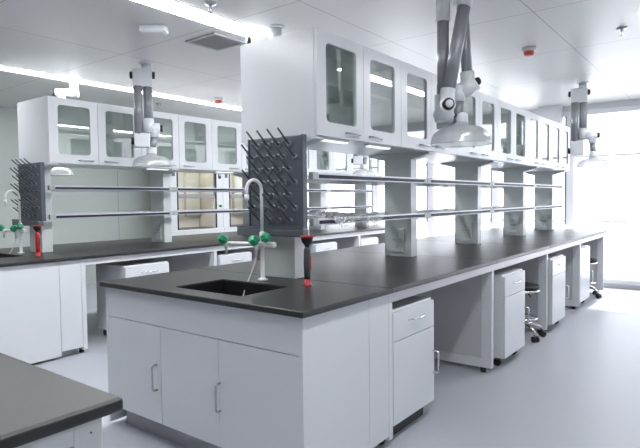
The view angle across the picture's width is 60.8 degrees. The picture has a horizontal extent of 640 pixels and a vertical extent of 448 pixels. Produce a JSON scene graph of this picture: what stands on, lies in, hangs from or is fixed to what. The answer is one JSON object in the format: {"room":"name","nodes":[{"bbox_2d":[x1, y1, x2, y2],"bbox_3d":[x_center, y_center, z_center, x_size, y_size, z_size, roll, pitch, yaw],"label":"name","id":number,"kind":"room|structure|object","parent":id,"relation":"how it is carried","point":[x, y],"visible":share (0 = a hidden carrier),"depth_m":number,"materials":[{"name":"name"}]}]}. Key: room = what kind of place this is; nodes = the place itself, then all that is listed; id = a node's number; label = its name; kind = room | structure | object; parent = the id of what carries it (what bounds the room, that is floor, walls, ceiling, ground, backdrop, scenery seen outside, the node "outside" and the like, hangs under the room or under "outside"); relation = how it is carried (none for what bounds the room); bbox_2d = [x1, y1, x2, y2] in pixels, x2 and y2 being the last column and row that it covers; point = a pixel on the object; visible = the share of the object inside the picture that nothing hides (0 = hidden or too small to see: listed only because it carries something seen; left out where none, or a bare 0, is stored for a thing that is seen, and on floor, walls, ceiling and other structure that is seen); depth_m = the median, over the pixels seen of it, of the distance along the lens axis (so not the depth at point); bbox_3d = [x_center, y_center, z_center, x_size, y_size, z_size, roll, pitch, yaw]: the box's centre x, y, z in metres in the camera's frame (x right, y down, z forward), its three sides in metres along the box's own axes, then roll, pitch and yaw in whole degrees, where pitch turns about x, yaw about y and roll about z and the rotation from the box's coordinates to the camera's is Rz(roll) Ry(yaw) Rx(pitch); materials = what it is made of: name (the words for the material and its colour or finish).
{"room":"science laboratory","nodes":[
{"label":"science laboratory","id":0,"kind":"room"},
{"bbox_2d":[0,107,151,284],"bbox_3d":[-4.888,-0.277,7.128,0.150,2.650,12.350,1,3,37],"label":"wall","id":1,"kind":"structure","parent":0,"point":[73,230],"depth_m":8.52,"materials":[{"name":"white paint"}]},
{"bbox_2d":[0,0,639,122],"bbox_3d":[-0.584,-1.553,3.753,10.740,0.100,12.350,1,3,37],"label":"ceiling","id":2,"kind":"structure","parent":0,"point":[99,41],"depth_m":4.68,"materials":[{"name":"paint"}]},
{"bbox_2d":[0,66,50,76],"bbox_3d":[-3.240,-1.536,5.270,0.150,0.008,1.225,1,3,37],"label":"recessed light","id":3,"kind":"object","parent":2,"relation":"in","point":[4,68],"visible":1,"depth_m":5.54,"materials":[{"name":"white"}]},
{"bbox_2d":[50,81,79,175],"bbox_3d":[-2.949,-1.063,6.119,0.462,1.035,0.387,-2,3,-32],"label":"extraction arm","id":4,"kind":"object","parent":2,"relation":"hanging from","point":[73,91],"visible":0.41,"depth_m":6.05},
{"bbox_2d":[50,167,73,175],"bbox_3d":[-2.977,-0.685,6.116,0.388,0.280,0.388,1,3,37],"label":"hood","id":5,"kind":"object","parent":4,"relation":"attached to","point":[70,172],"depth_m":6.09,"materials":[{"name":"grey"}]},
{"bbox_2d":[47,75,132,91],"bbox_3d":[-2.485,-1.589,6.253,0.150,0.008,1.225,1,3,37],"label":"recessed light","id":6,"kind":"object","parent":2,"relation":"in","point":[52,76],"visible":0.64,"depth_m":6.12,"materials":[{"name":"white"}]},
{"bbox_2d":[129,61,170,166],"bbox_3d":[-1.653,-1.062,5.304,0.373,0.995,0.364,-1,3,-18],"label":"extraction arm","id":7,"kind":"object","parent":2,"relation":"hanging from","point":[145,128],"visible":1,"depth_m":5.25},
{"bbox_2d":[132,137,170,166],"bbox_3d":[-1.645,-0.716,5.321,0.364,0.303,0.364,1,3,37],"label":"hood","id":8,"kind":"object","parent":7,"relation":"attached to","point":[138,142],"depth_m":5.25,"materials":[{"name":"grey"}]},
{"bbox_2d":[139,24,167,34],"bbox_3d":[-1.272,-1.486,4.172,0.200,0.056,0.100,-1,3,0],"label":"ceiling sensor","id":9,"kind":"object","parent":2,"relation":"attached to","point":[145,29],"visible":1,"depth_m":4.12,"materials":[{"name":"white plastic"}]},
{"bbox_2d":[133,0,231,25],"bbox_3d":[-1.106,-1.488,3.634,0.200,0.008,1.225,1,3,37],"label":"recessed light","id":10,"kind":"object","parent":2,"relation":"in","point":[171,6],"visible":1,"depth_m":3.83,"materials":[{"name":"white"}]},
{"bbox_2d":[153,93,227,106],"bbox_3d":[-1.730,-1.641,7.235,0.150,0.008,1.225,1,3,37],"label":"recessed light","id":11,"kind":"object","parent":2,"relation":"in","point":[154,94],"visible":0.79,"depth_m":7.22,"materials":[{"name":"white"}]},
{"bbox_2d":[185,32,245,50],"bbox_3d":[-0.875,-1.531,4.590,0.360,0.012,0.360,1,3,37],"label":"ceiling vent","id":12,"kind":"object","parent":2,"relation":"in","point":[214,41],"visible":0.98,"depth_m":4.57,"materials":[{"name":"grey"}]},
{"bbox_2d":[192,35,241,49],"bbox_3d":[-0.875,-1.532,4.590,0.310,0.010,0.310,1,3,37],"label":"grille","id":13,"kind":"object","parent":12,"relation":"attached to","point":[214,42],"depth_m":4.58,"materials":[{"name":"grey"}]},
{"bbox_2d":[216,21,269,36],"bbox_3d":[-0.351,-1.540,4.616,0.200,0.008,1.225,1,3,37],"label":"recessed light","id":14,"kind":"object","parent":2,"relation":"in","point":[235,27],"visible":0.36,"depth_m":4.25,"materials":[{"name":"white"}]},
{"bbox_2d":[246,24,283,43],"bbox_3d":[-0.338,-1.120,4.241,0.472,0.815,0.388,-1,3,0],"label":"extraction arm","id":15,"kind":"object","parent":2,"relation":"hanging from","point":[275,29],"visible":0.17,"depth_m":4.18},
{"bbox_2d":[351,154,374,175],"bbox_3d":[0.654,-1.222,8.298,0.373,0.995,0.364,-1,3,0],"label":"extraction arm","id":16,"kind":"object","parent":2,"relation":"hanging from","point":[357,160],"visible":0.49,"depth_m":8.25},
{"bbox_2d":[430,0,491,147],"bbox_3d":[0.907,-1.011,3.506,0.388,0.995,0.408,-1,3,0],"label":"extraction arm","id":17,"kind":"object","parent":2,"relation":"hanging from","point":[450,98],"visible":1,"depth_m":3.44},
{"bbox_2d":[430,101,491,147],"bbox_3d":[0.911,-0.662,3.532,0.388,0.295,0.388,1,3,37],"label":"hood","id":18,"kind":"object","parent":17,"relation":"attached to","point":[459,118],"depth_m":3.48,"materials":[{"name":"grey"}]},
{"bbox_2d":[567,81,610,167],"bbox_3d":[3.164,-1.167,6.410,0.463,0.995,0.364,1,3,25],"label":"extraction arm","id":19,"kind":"object","parent":2,"relation":"hanging from","point":[579,96],"visible":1,"depth_m":6.40},
{"bbox_2d":[576,143,610,167],"bbox_3d":[3.213,-0.818,6.405,0.363,0.298,0.363,1,3,37],"label":"hood","id":20,"kind":"object","parent":19,"relation":"attached to","point":[593,154],"depth_m":6.38,"materials":[{"name":"grey"}]},
{"bbox_2d":[32,284,639,447],"bbox_3d":[-0.552,1.194,3.876,10.740,0.100,12.350,1,3,37],"label":"floor","id":21,"kind":"structure","parent":0,"point":[578,386],"depth_m":3.71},
{"bbox_2d":[0,260,82,363],"bbox_3d":[-2.866,0.717,4.859,1.485,0.820,0.738,1,3,37],"label":"base cabinet","id":22,"kind":"object","parent":21,"relation":"on","point":[41,304],"visible":0.76,"depth_m":4.42,"materials":[{"name":"white metal"}]},
{"bbox_2d":[0,248,80,266],"bbox_3d":[-2.868,0.291,4.831,1.530,0.028,0.723,1,3,37],"label":"countertop","id":23,"kind":"structure","parent":22,"relation":"on","point":[27,258],"depth_m":4.54,"materials":[{"name":"black stone"}]},
{"bbox_2d":[0,189,26,253],"bbox_3d":[-2.858,0.037,5.009,0.402,0.706,0.169,1,3,37],"label":"tap","id":24,"kind":"object","parent":23,"relation":"on","point":[13,228],"visible":0.95,"depth_m":4.97,"materials":[{"name":"white"}]},
{"bbox_2d":[29,163,57,252],"bbox_3d":[-2.627,-0.147,5.114,0.550,0.817,0.100,1,3,37],"label":"post","id":25,"kind":"object","parent":23,"relation":"on","point":[46,237],"visible":0.53,"depth_m":5.05,"materials":[{"name":"white"}]},
{"bbox_2d":[9,158,45,225],"bbox_3d":[-2.703,-0.290,5.008,0.520,0.612,0.137,1,3,37],"label":"drying rack","id":26,"kind":"object","parent":25,"relation":"attached to","point":[31,177],"visible":0.98,"depth_m":4.97,"materials":[{"name":"grey plastic"}]},
{"bbox_2d":[12,219,43,225],"bbox_3d":[-2.696,-0.013,5.025,0.520,0.057,0.055,1,3,37],"label":"drip tray","id":27,"kind":"object","parent":26,"relation":"on","point":[26,222],"depth_m":4.97,"materials":[{"name":"grey plastic"}]},
{"bbox_2d":[17,99,123,168],"bbox_3d":[-2.506,-0.878,5.537,0.328,0.600,0.956,1,3,37],"label":"upper cabinet","id":28,"kind":"object","parent":25,"relation":"on","point":[24,109],"visible":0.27,"depth_m":5.16,"materials":[{"name":"white"}]},
{"bbox_2d":[32,96,141,167],"bbox_3d":[-2.247,-0.872,5.338,0.328,0.600,0.956,1,3,37],"label":"upper cabinet","id":29,"kind":"object","parent":25,"relation":"on","point":[66,132],"visible":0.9,"depth_m":5.27,"materials":[{"name":"white metal"}]},
{"bbox_2d":[58,127,132,137],"bbox_3d":[-2.273,-0.896,5.358,0.236,0.018,0.920,1,3,37],"label":"shelf","id":30,"kind":"object","parent":29,"relation":"attached to","point":[68,132],"depth_m":5.35,"materials":[{"name":"white"}]},
{"bbox_2d":[16,418,102,447],"bbox_3d":[-1.546,0.867,1.122,1.472,0.822,1.525,1,3,37],"label":"frame","id":31,"kind":"object","parent":21,"relation":"on","point":[89,434],"visible":0.41,"depth_m":1.21,"materials":[{"name":"white"}]},
{"bbox_2d":[0,353,122,447],"bbox_3d":[-1.551,0.439,1.101,1.534,0.034,1.602,1,3,37],"label":"countertop","id":32,"kind":"structure","parent":31,"relation":"on","point":[36,403],"depth_m":1.24,"materials":[{"name":"black stone"}]},
{"bbox_2d":[79,265,87,352],"bbox_3d":[-2.621,0.728,5.166,1.470,0.765,0.044,1,3,37],"label":"support frame","id":33,"kind":"object","parent":21,"relation":"on","point":[83,273],"visible":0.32,"depth_m":4.72,"materials":[{"name":"white"}]},
{"bbox_2d":[96,259,168,334],"bbox_3d":[-1.826,0.733,5.372,0.541,0.716,0.490,1,3,37],"label":"base cabinet","id":34,"kind":"object","parent":21,"relation":"on","point":[140,267],"visible":0.34,"depth_m":5.26,"materials":[{"name":"white metal"}]},
{"bbox_2d":[148,251,216,271],"bbox_3d":[-1.710,0.664,6.352,1.470,0.765,0.044,1,3,37],"label":"support frame","id":35,"kind":"object","parent":21,"relation":"on","point":[205,259],"visible":0.06,"depth_m":6.14,"materials":[{"name":"white"}]},
{"bbox_2d":[170,172,223,235],"bbox_3d":[-2.257,-0.284,9.398,0.541,2.400,1.150,1,3,37],"label":"tall cabinet","id":36,"kind":"object","parent":21,"relation":"on","point":[186,224],"visible":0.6,"depth_m":9.62,"materials":[{"name":"white metal"}]},
{"bbox_2d":[222,174,242,231],"bbox_3d":[-1.556,-0.333,10.310,0.541,2.400,1.150,1,3,37],"label":"tall cabinet","id":37,"kind":"object","parent":21,"relation":"on","point":[231,200],"visible":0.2,"depth_m":10.17,"materials":[{"name":"white"}]},
{"bbox_2d":[217,250,251,265],"bbox_3d":[-1.120,0.684,6.291,0.541,0.716,0.490,1,3,37],"label":"base cabinet","id":38,"kind":"object","parent":21,"relation":"on","point":[233,256],"visible":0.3,"depth_m":6.14,"materials":[{"name":"white metal"}]},
{"bbox_2d":[231,247,259,260],"bbox_3d":[-0.824,0.602,7.505,1.470,0.765,0.044,1,3,37],"label":"support frame","id":39,"kind":"object","parent":21,"relation":"on","point":[251,249],"visible":0.02,"depth_m":7.57,"materials":[{"name":"white"}]},
{"bbox_2d":[80,230,384,265],"bbox_3d":[-0.319,0.209,6.968,0.030,0.055,5.742,1,3,37],"label":"rail","id":40,"kind":"object","parent":39,"relation":"attached to","point":[91,261],"visible":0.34,"depth_m":5.50,"materials":[{"name":"white"}]},
{"bbox_2d":[4,239,216,258],"bbox_3d":[-2.182,0.243,5.724,1.530,0.028,1.532,1,3,37],"label":"countertop","id":41,"kind":"structure","parent":40,"relation":"on","point":[98,249],"depth_m":5.53,"materials":[{"name":"black stone"}]},
{"bbox_2d":[142,169,178,242],"bbox_3d":[-1.810,-0.204,6.176,0.550,0.817,0.117,1,3,37],"label":"post","id":42,"kind":"object","parent":41,"relation":"on","point":[161,225],"visible":0.99,"depth_m":6.12,"materials":[{"name":"white"}]},
{"bbox_2d":[48,185,172,191],"bbox_3d":[-2.240,-0.361,5.631,0.514,0.044,1.365,1,3,37],"label":"glass shelf","id":43,"kind":"object","parent":42,"relation":"attached to","point":[50,187],"visible":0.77,"depth_m":5.50,"materials":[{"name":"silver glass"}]},
{"bbox_2d":[49,211,173,218],"bbox_3d":[-2.237,-0.097,5.643,0.514,0.044,1.365,1,3,37],"label":"glass shelf","id":44,"kind":"object","parent":42,"relation":"attached to","point":[132,213],"visible":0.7,"depth_m":5.49,"materials":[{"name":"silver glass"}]},
{"bbox_2d":[129,111,211,170],"bbox_3d":[-1.665,-0.912,6.096,0.328,0.600,0.956,1,3,37],"label":"upper cabinet","id":45,"kind":"object","parent":42,"relation":"on","point":[185,141],"visible":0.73,"depth_m":6.21,"materials":[{"name":"white metal"}]},
{"bbox_2d":[150,137,204,144],"bbox_3d":[-1.692,-0.937,6.115,0.236,0.018,0.920,1,3,37],"label":"shelf","id":46,"kind":"object","parent":45,"relation":"attached to","point":[161,141],"depth_m":6.23,"materials":[{"name":"white"}]},
{"bbox_2d":[137,232,259,245],"bbox_3d":[-1.276,0.180,6.904,1.530,0.028,1.444,1,3,37],"label":"countertop","id":47,"kind":"structure","parent":40,"relation":"on","point":[208,237],"depth_m":6.75,"materials":[{"name":"black plastic"}]},
{"bbox_2d":[234,174,248,225],"bbox_3d":[-0.927,-0.265,7.325,0.550,0.817,0.117,1,3,37],"label":"post","id":48,"kind":"object","parent":47,"relation":"on","point":[244,178],"visible":0.32,"depth_m":7.34,"materials":[{"name":"white"}]},
{"bbox_2d":[147,208,248,214],"bbox_3d":[-1.375,-0.157,6.764,0.514,0.044,1.460,1,3,37],"label":"glass shelf","id":49,"kind":"object","parent":48,"relation":"attached to","point":[236,210],"visible":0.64,"depth_m":6.54,"materials":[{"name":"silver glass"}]},
{"bbox_2d":[147,187,248,191],"bbox_3d":[-1.378,-0.421,6.753,0.514,0.044,1.460,1,3,37],"label":"glass shelf","id":50,"kind":"object","parent":48,"relation":"attached to","point":[175,189],"visible":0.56,"depth_m":6.53,"materials":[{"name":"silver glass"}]},
{"bbox_2d":[198,119,247,173],"bbox_3d":[-1.083,-0.953,6.853,0.328,0.600,0.956,1,3,37],"label":"upper cabinet","id":51,"kind":"object","parent":48,"relation":"on","point":[228,154],"visible":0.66,"depth_m":6.76,"materials":[{"name":"white metal"}]},
{"bbox_2d":[218,143,247,149],"bbox_3d":[-1.110,-0.977,6.872,0.236,0.018,0.920,1,3,37],"label":"shelf","id":52,"kind":"object","parent":51,"relation":"attached to","point":[221,146],"depth_m":6.88,"materials":[{"name":"white"}]},
{"bbox_2d":[223,229,360,236],"bbox_3d":[-0.416,0.120,8.023,1.530,0.028,1.379,1,3,37],"label":"countertop","id":53,"kind":"structure","parent":40,"relation":"on","point":[314,232],"depth_m":7.84,"materials":[{"name":"black stone"}]},
{"bbox_2d":[308,183,324,229],"bbox_3d":[-0.057,-0.326,8.458,0.550,0.817,0.117,1,3,37],"label":"post","id":54,"kind":"object","parent":53,"relation":"on","point":[316,199],"visible":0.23,"depth_m":8.41,"materials":[{"name":"white"}]},
{"bbox_2d":[307,150,349,175],"bbox_3d":[0.081,-1.034,8.368,0.328,0.600,0.956,1,3,37],"label":"upper cabinet","id":55,"kind":"object","parent":54,"relation":"on","point":[323,161],"visible":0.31,"depth_m":8.27,"materials":[{"name":"white"}]},
{"bbox_2d":[308,224,384,231],"bbox_3d":[0.467,0.059,9.172,1.530,0.028,1.519,1,3,37],"label":"countertop","id":56,"kind":"structure","parent":40,"relation":"on","point":[335,226],"depth_m":8.88,"materials":[{"name":"black plastic"}]},
{"bbox_2d":[354,185,368,225],"bbox_3d":[0.722,-0.380,9.472,0.550,0.817,0.117,1,3,37],"label":"post","id":57,"kind":"object","parent":56,"relation":"on","point":[361,198],"visible":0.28,"depth_m":9.43,"materials":[{"name":"white"}]},
{"bbox_2d":[350,154,380,175],"bbox_3d":[0.663,-1.075,9.125,0.328,0.600,0.956,1,3,37],"label":"upper cabinet","id":58,"kind":"object","parent":57,"relation":"on","point":[374,165],"visible":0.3,"depth_m":9.15,"materials":[{"name":"white"}]},
{"bbox_2d":[105,287,388,447],"bbox_3d":[-0.454,0.771,3.009,1.485,0.820,0.738,1,3,37],"label":"base cabinet","id":59,"kind":"object","parent":21,"relation":"on","point":[186,373],"visible":0.73,"depth_m":2.62,"materials":[{"name":"white metal"}]},
{"bbox_2d":[99,268,391,318],"bbox_3d":[-0.456,0.346,2.981,1.530,0.028,0.723,1,3,37],"label":"countertop","id":60,"kind":"structure","parent":59,"relation":"on","point":[297,300],"depth_m":2.74,"materials":[{"name":"black stone"}]},
{"bbox_2d":[178,280,284,295],"bbox_3d":[-0.472,0.463,2.915,0.514,0.245,0.350,1,3,37],"label":"sink","id":61,"kind":"object","parent":60,"relation":"in","point":[228,287],"visible":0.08,"depth_m":3.10,"materials":[{"name":"black"}]},
{"bbox_2d":[217,178,276,295],"bbox_3d":[-0.446,0.092,3.159,0.402,0.706,0.169,1,3,37],"label":"tap","id":62,"kind":"object","parent":60,"relation":"on","point":[253,241],"visible":0.99,"depth_m":3.13,"materials":[{"name":"white"}]},
{"bbox_2d":[245,136,324,278],"bbox_3d":[-0.215,-0.092,3.264,0.550,0.817,0.100,1,3,37],"label":"post","id":63,"kind":"object","parent":60,"relation":"on","point":[286,260],"visible":0.36,"depth_m":3.21,"materials":[{"name":"white metal"}]},
{"bbox_2d":[236,127,307,237],"bbox_3d":[-0.291,-0.235,3.159,0.520,0.612,0.137,1,3,37],"label":"drying rack","id":64,"kind":"object","parent":63,"relation":"attached to","point":[279,163],"visible":0.92,"depth_m":3.13,"materials":[{"name":"grey plastic"}]},
{"bbox_2d":[236,226,307,237],"bbox_3d":[-0.284,0.042,3.175,0.520,0.057,0.055,1,3,37],"label":"drip tray","id":65,"kind":"object","parent":64,"relation":"on","point":[278,231],"depth_m":3.12,"materials":[{"name":"grey plastic"}]},
{"bbox_2d":[240,37,360,151],"bbox_3d":[-0.095,-0.823,3.688,0.328,0.600,0.956,1,3,37],"label":"upper cabinet","id":66,"kind":"object","parent":63,"relation":"on","point":[257,59],"visible":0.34,"depth_m":3.30,"materials":[{"name":"white metal"}]},
{"bbox_2d":[276,27,400,149],"bbox_3d":[0.165,-0.817,3.488,0.328,0.600,0.956,1,3,37],"label":"upper cabinet","id":67,"kind":"object","parent":63,"relation":"on","point":[330,85],"visible":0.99,"depth_m":3.21,"materials":[{"name":"white metal"}]},
{"bbox_2d":[300,235,313,285],"bbox_3d":[-0.069,0.197,2.918,0.078,0.267,0.078,1,3,37],"label":"eyewash spray","id":68,"kind":"object","parent":60,"relation":"on","point":[306,240],"visible":1,"depth_m":2.90,"materials":[{"name":"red plastic"}]},
{"bbox_2d":[309,241,336,252],"bbox_3d":[-0.085,0.612,7.638,0.541,0.716,0.490,1,3,37],"label":"base cabinet","id":69,"kind":"object","parent":21,"relation":"on","point":[315,246],"visible":0.23,"depth_m":7.45,"materials":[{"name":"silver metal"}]},
{"bbox_2d":[315,236,359,248],"bbox_3d":[0.013,0.544,8.595,1.470,0.765,0.044,1,3,37],"label":"support frame","id":70,"kind":"object","parent":21,"relation":"on","point":[354,241],"visible":0.09,"depth_m":8.27,"materials":[{"name":"white"}]},
{"bbox_2d":[379,302,392,444],"bbox_3d":[-0.209,0.782,3.316,1.470,0.765,0.044,1,3,37],"label":"support frame","id":71,"kind":"object","parent":21,"relation":"on","point":[390,437],"visible":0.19,"depth_m":2.87,"materials":[{"name":"white"}]},
{"bbox_2d":[388,233,603,302],"bbox_3d":[2.092,0.264,5.119,0.030,0.055,5.742,1,3,37],"label":"rail","id":72,"kind":"object","parent":71,"relation":"on","point":[399,295],"visible":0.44,"depth_m":3.74,"materials":[{"name":"white"}]},
{"bbox_2d":[198,250,496,292],"bbox_3d":[0.230,0.298,3.875,1.530,0.028,1.532,1,3,37],"label":"countertop","id":73,"kind":"structure","parent":72,"relation":"on","point":[397,273],"depth_m":3.64,"materials":[{"name":"black stone"}]},
{"bbox_2d":[368,152,434,256],"bbox_3d":[0.644,-0.152,4.382,0.550,0.817,0.117,1,3,37],"label":"post","id":74,"kind":"object","parent":73,"relation":"on","point":[400,198],"visible":1,"depth_m":4.33,"materials":[{"name":"white metal"}]},
{"bbox_2d":[336,150,394,155],"bbox_3d":[0.487,-0.864,4.445,0.328,0.600,0.956,1,3,37],"label":"upper cabinet","id":75,"kind":"object","parent":74,"relation":"on","point":[359,152],"visible":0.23,"depth_m":4.21,"materials":[{"name":"white"}]},
{"bbox_2d":[307,172,427,184],"bbox_3d":[0.193,-0.308,3.809,0.514,0.044,1.435,1,3,37],"label":"glass shelf","id":76,"kind":"object","parent":74,"relation":"attached to","point":[314,177],"visible":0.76,"depth_m":3.69,"materials":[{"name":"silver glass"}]},
{"bbox_2d":[308,212,427,225],"bbox_3d":[0.196,-0.043,3.821,0.514,0.044,1.435,1,3,37],"label":"glass shelf","id":77,"kind":"object","parent":74,"relation":"attached to","point":[314,220],"visible":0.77,"depth_m":3.59,"materials":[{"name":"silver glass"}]},
{"bbox_2d":[307,210,376,220],"bbox_3d":[0.072,-0.046,3.599,0.494,0.121,0.593,1,3,37],"label":"plastic wrap","id":78,"kind":"object","parent":77,"relation":"on","point":[327,213],"visible":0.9,"depth_m":3.51,"materials":[{"name":"plastic"}]},
{"bbox_2d":[370,61,456,156],"bbox_3d":[0.747,-0.858,4.246,0.328,0.600,0.956,1,3,37],"label":"upper cabinet","id":79,"kind":"object","parent":74,"relation":"on","point":[418,85],"visible":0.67,"depth_m":4.04,"materials":[{"name":"white metal"}]},
{"bbox_2d":[374,178,491,186],"bbox_3d":[1.055,-0.368,4.931,0.514,0.044,1.390,1,3,37],"label":"glass shelf","id":80,"kind":"object","parent":74,"relation":"attached to","point":[431,182],"visible":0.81,"depth_m":4.77,"materials":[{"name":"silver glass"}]},
{"bbox_2d":[375,209,491,217],"bbox_3d":[1.058,-0.103,4.942,0.514,0.044,1.390,1,3,37],"label":"glass shelf","id":81,"kind":"object","parent":74,"relation":"attached to","point":[431,212],"visible":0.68,"depth_m":4.78,"materials":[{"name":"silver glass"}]},
{"bbox_2d":[333,240,549,263],"bbox_3d":[1.136,0.235,5.054,1.530,0.028,1.444,1,3,37],"label":"countertop","id":82,"kind":"structure","parent":72,"relation":"on","point":[488,251],"depth_m":4.86,"materials":[{"name":"black stone"}]},
{"bbox_2d":[441,161,496,243],"bbox_3d":[1.484,-0.211,5.476,0.550,0.817,0.117,1,3,37],"label":"post","id":83,"kind":"object","parent":82,"relation":"on","point":[467,197],"visible":1,"depth_m":5.43,"materials":[{"name":"white metal"}]},
{"bbox_2d":[428,83,497,161],"bbox_3d":[1.329,-0.898,5.003,0.328,0.600,0.956,1,3,37],"label":"upper cabinet","id":84,"kind":"object","parent":83,"relation":"on","point":[481,109],"visible":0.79,"depth_m":4.95,"materials":[{"name":"white metal"}]},
{"bbox_2d":[446,206,534,212],"bbox_3d":[1.915,-0.163,6.059,0.514,0.044,1.408,1,3,37],"label":"glass shelf","id":85,"kind":"object","parent":83,"relation":"attached to","point":[494,210],"visible":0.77,"depth_m":5.85,"materials":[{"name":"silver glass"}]},
{"bbox_2d":[446,182,534,187],"bbox_3d":[1.912,-0.428,6.047,0.514,0.044,1.408,1,3,37],"label":"glass shelf","id":86,"kind":"object","parent":83,"relation":"attached to","point":[494,184],"visible":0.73,"depth_m":5.83,"materials":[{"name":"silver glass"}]},
{"bbox_2d":[490,99,527,165],"bbox_3d":[1.911,-0.939,5.761,0.328,0.600,0.956,1,3,37],"label":"upper cabinet","id":87,"kind":"object","parent":83,"relation":"on","point":[512,145],"visible":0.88,"depth_m":5.66,"materials":[{"name":"white metal"}]},
{"bbox_2d":[417,233,582,247],"bbox_3d":[1.996,0.175,6.173,1.530,0.028,1.379,1,3,37],"label":"countertop","id":88,"kind":"structure","parent":72,"relation":"on","point":[552,241],"depth_m":6.00,"materials":[{"name":"black stone"}]},
{"bbox_2d":[491,167,538,235],"bbox_3d":[2.355,-0.272,6.609,0.550,0.817,0.117,1,3,37],"label":"post","id":89,"kind":"object","parent":88,"relation":"on","point":[514,222],"visible":1,"depth_m":6.57,"materials":[{"name":"white metal"}]},
{"bbox_2d":[503,111,550,168],"bbox_3d":[2.493,-0.979,6.518,0.328,0.600,0.956,1,3,37],"label":"upper cabinet","id":90,"kind":"object","parent":89,"relation":"on","point":[539,127],"visible":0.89,"depth_m":6.40,"materials":[{"name":"white"}]},
{"bbox_2d":[481,228,607,238],"bbox_3d":[2.878,0.114,7.322,1.530,0.028,1.519,1,3,37],"label":"countertop","id":91,"kind":"structure","parent":72,"relation":"on","point":[585,233],"depth_m":7.11,"materials":[{"name":"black plastic"}]},
{"bbox_2d":[526,170,565,229],"bbox_3d":[3.134,-0.326,7.623,0.550,0.817,0.117,1,3,37],"label":"post","id":92,"kind":"object","parent":91,"relation":"on","point":[543,218],"visible":0.98,"depth_m":7.58,"materials":[{"name":"white"}]},
{"bbox_2d":[534,120,569,170],"bbox_3d":[3.075,-1.020,7.276,0.328,0.600,0.956,1,3,37],"label":"upper cabinet","id":93,"kind":"object","parent":92,"relation":"on","point":[560,134],"visible":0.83,"depth_m":7.15,"materials":[{"name":"white"}]},
{"bbox_2d":[384,296,438,440],"bbox_3d":[0.356,0.804,3.223,0.541,0.716,0.490,1,3,37],"label":"base cabinet","id":94,"kind":"object","parent":21,"relation":"on","point":[412,316],"visible":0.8,"depth_m":3.07,"materials":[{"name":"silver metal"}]},
{"bbox_2d":[414,271,493,371],"bbox_3d":[0.702,0.719,4.503,1.470,0.765,0.044,1,3,37],"label":"support frame","id":95,"kind":"object","parent":21,"relation":"on","point":[463,325],"visible":0.35,"depth_m":4.17,"materials":[{"name":"white metal"}]},
{"bbox_2d":[493,268,528,365],"bbox_3d":[1.374,0.736,4.479,0.541,0.716,0.490,1,3,37],"label":"base cabinet","id":96,"kind":"object","parent":21,"relation":"on","point":[509,283],"visible":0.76,"depth_m":4.24,"materials":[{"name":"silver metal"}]},
{"bbox_2d":[504,254,547,332],"bbox_3d":[1.588,0.657,5.655,1.470,0.765,0.044,1,3,37],"label":"support frame","id":97,"kind":"object","parent":21,"relation":"on","point":[536,269],"visible":0.27,"depth_m":5.25,"materials":[{"name":"white"}]},
{"bbox_2d":[525,282,545,342],"bbox_3d":[1.857,0.809,5.114,0.460,0.503,0.478,1,3,37],"label":"stool","id":98,"kind":"object","parent":21,"relation":"on","point":[529,287],"visible":0.34,"depth_m":4.98,"materials":[{"name":"black plastic"}]},
{"bbox_2d":[544,254,568,330],"bbox_3d":[2.199,0.678,5.565,0.541,0.716,0.490,1,3,37],"label":"base cabinet","id":99,"kind":"object","parent":21,"relation":"on","point":[556,262],"visible":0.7,"depth_m":5.35,"materials":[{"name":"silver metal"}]},
{"bbox_2d":[549,244,580,308],"bbox_3d":[2.424,0.599,6.745,1.470,0.765,0.044,1,3,37],"label":"support frame","id":100,"kind":"object","parent":21,"relation":"on","point":[573,254],"visible":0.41,"depth_m":6.33,"materials":[{"name":"white"}]},
{"bbox_2d":[580,245,592,302],"bbox_3d":[2.990,0.620,6.652,0.541,0.716,0.490,1,3,37],"label":"base cabinet","id":101,"kind":"object","parent":21,"relation":"on","point":[585,249],"visible":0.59,"depth_m":6.51,"materials":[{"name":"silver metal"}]},
{"bbox_2d":[581,237,603,290],"bbox_3d":[3.261,0.540,7.834,1.470,0.765,0.044,1,3,37],"label":"support frame","id":102,"kind":"object","parent":21,"relation":"on","point":[596,245],"visible":0.24,"depth_m":7.41,"materials":[{"name":"white"}]},
{"bbox_2d":[528,99,639,114],"bbox_3d":[3.145,-0.438,8.648,10.740,2.650,0.150,1,3,37],"label":"wall","id":103,"kind":"structure","parent":0,"point":[632,101],"depth_m":7.76,"materials":[{"name":"white paint"}]},
{"bbox_2d":[371,162,429,236],"bbox_3d":[1.468,-0.460,9.906,1.194,2.520,0.095,1,3,37],"label":"window","id":104,"kind":"structure","parent":103,"relation":"in","point":[377,187],"depth_m":10.07,"materials":[{"name":"white"}]},
{"bbox_2d":[426,162,494,236],"bbox_3d":[2.368,-0.440,9.216,1.204,2.520,0.095,1,3,37],"label":"window","id":105,"kind":"structure","parent":103,"relation":"in","point":[432,165],"depth_m":9.49,"materials":[{"name":"white"}]},
{"bbox_2d":[490,112,569,228],"bbox_3d":[3.268,-0.419,8.525,1.194,2.520,0.095,1,3,37],"label":"window","id":106,"kind":"structure","parent":103,"relation":"in","point":[497,219],"depth_m":8.78,"materials":[{"name":"white"}]},
{"bbox_2d":[538,105,562,124],"bbox_3d":[3.443,-1.420,8.132,0.295,0.650,0.220,1,3,37],"label":"trim","id":107,"kind":"structure","parent":103,"relation":"attached to","point":[554,113],"depth_m":8.02,"materials":[{"name":"white"}]},
{"bbox_2d":[564,105,639,285],"bbox_3d":[4.165,-0.399,7.838,1.194,2.520,0.095,1,3,37],"label":"window","id":108,"kind":"structure","parent":103,"relation":"in","point":[572,220],"depth_m":7.92,"materials":[{"name":"white"}]},
{"label":"outside","id":109,"kind":"structure","parent":0,"visible":0},
{"bbox_2d":[308,216,639,279],"bbox_3d":[10.341,0.369,24.020,70.000,0.300,32.800,1,3,37],"label":"yard","id":110,"kind":"structure","parent":109,"point":[622,240],"depth_m":20.66,"materials":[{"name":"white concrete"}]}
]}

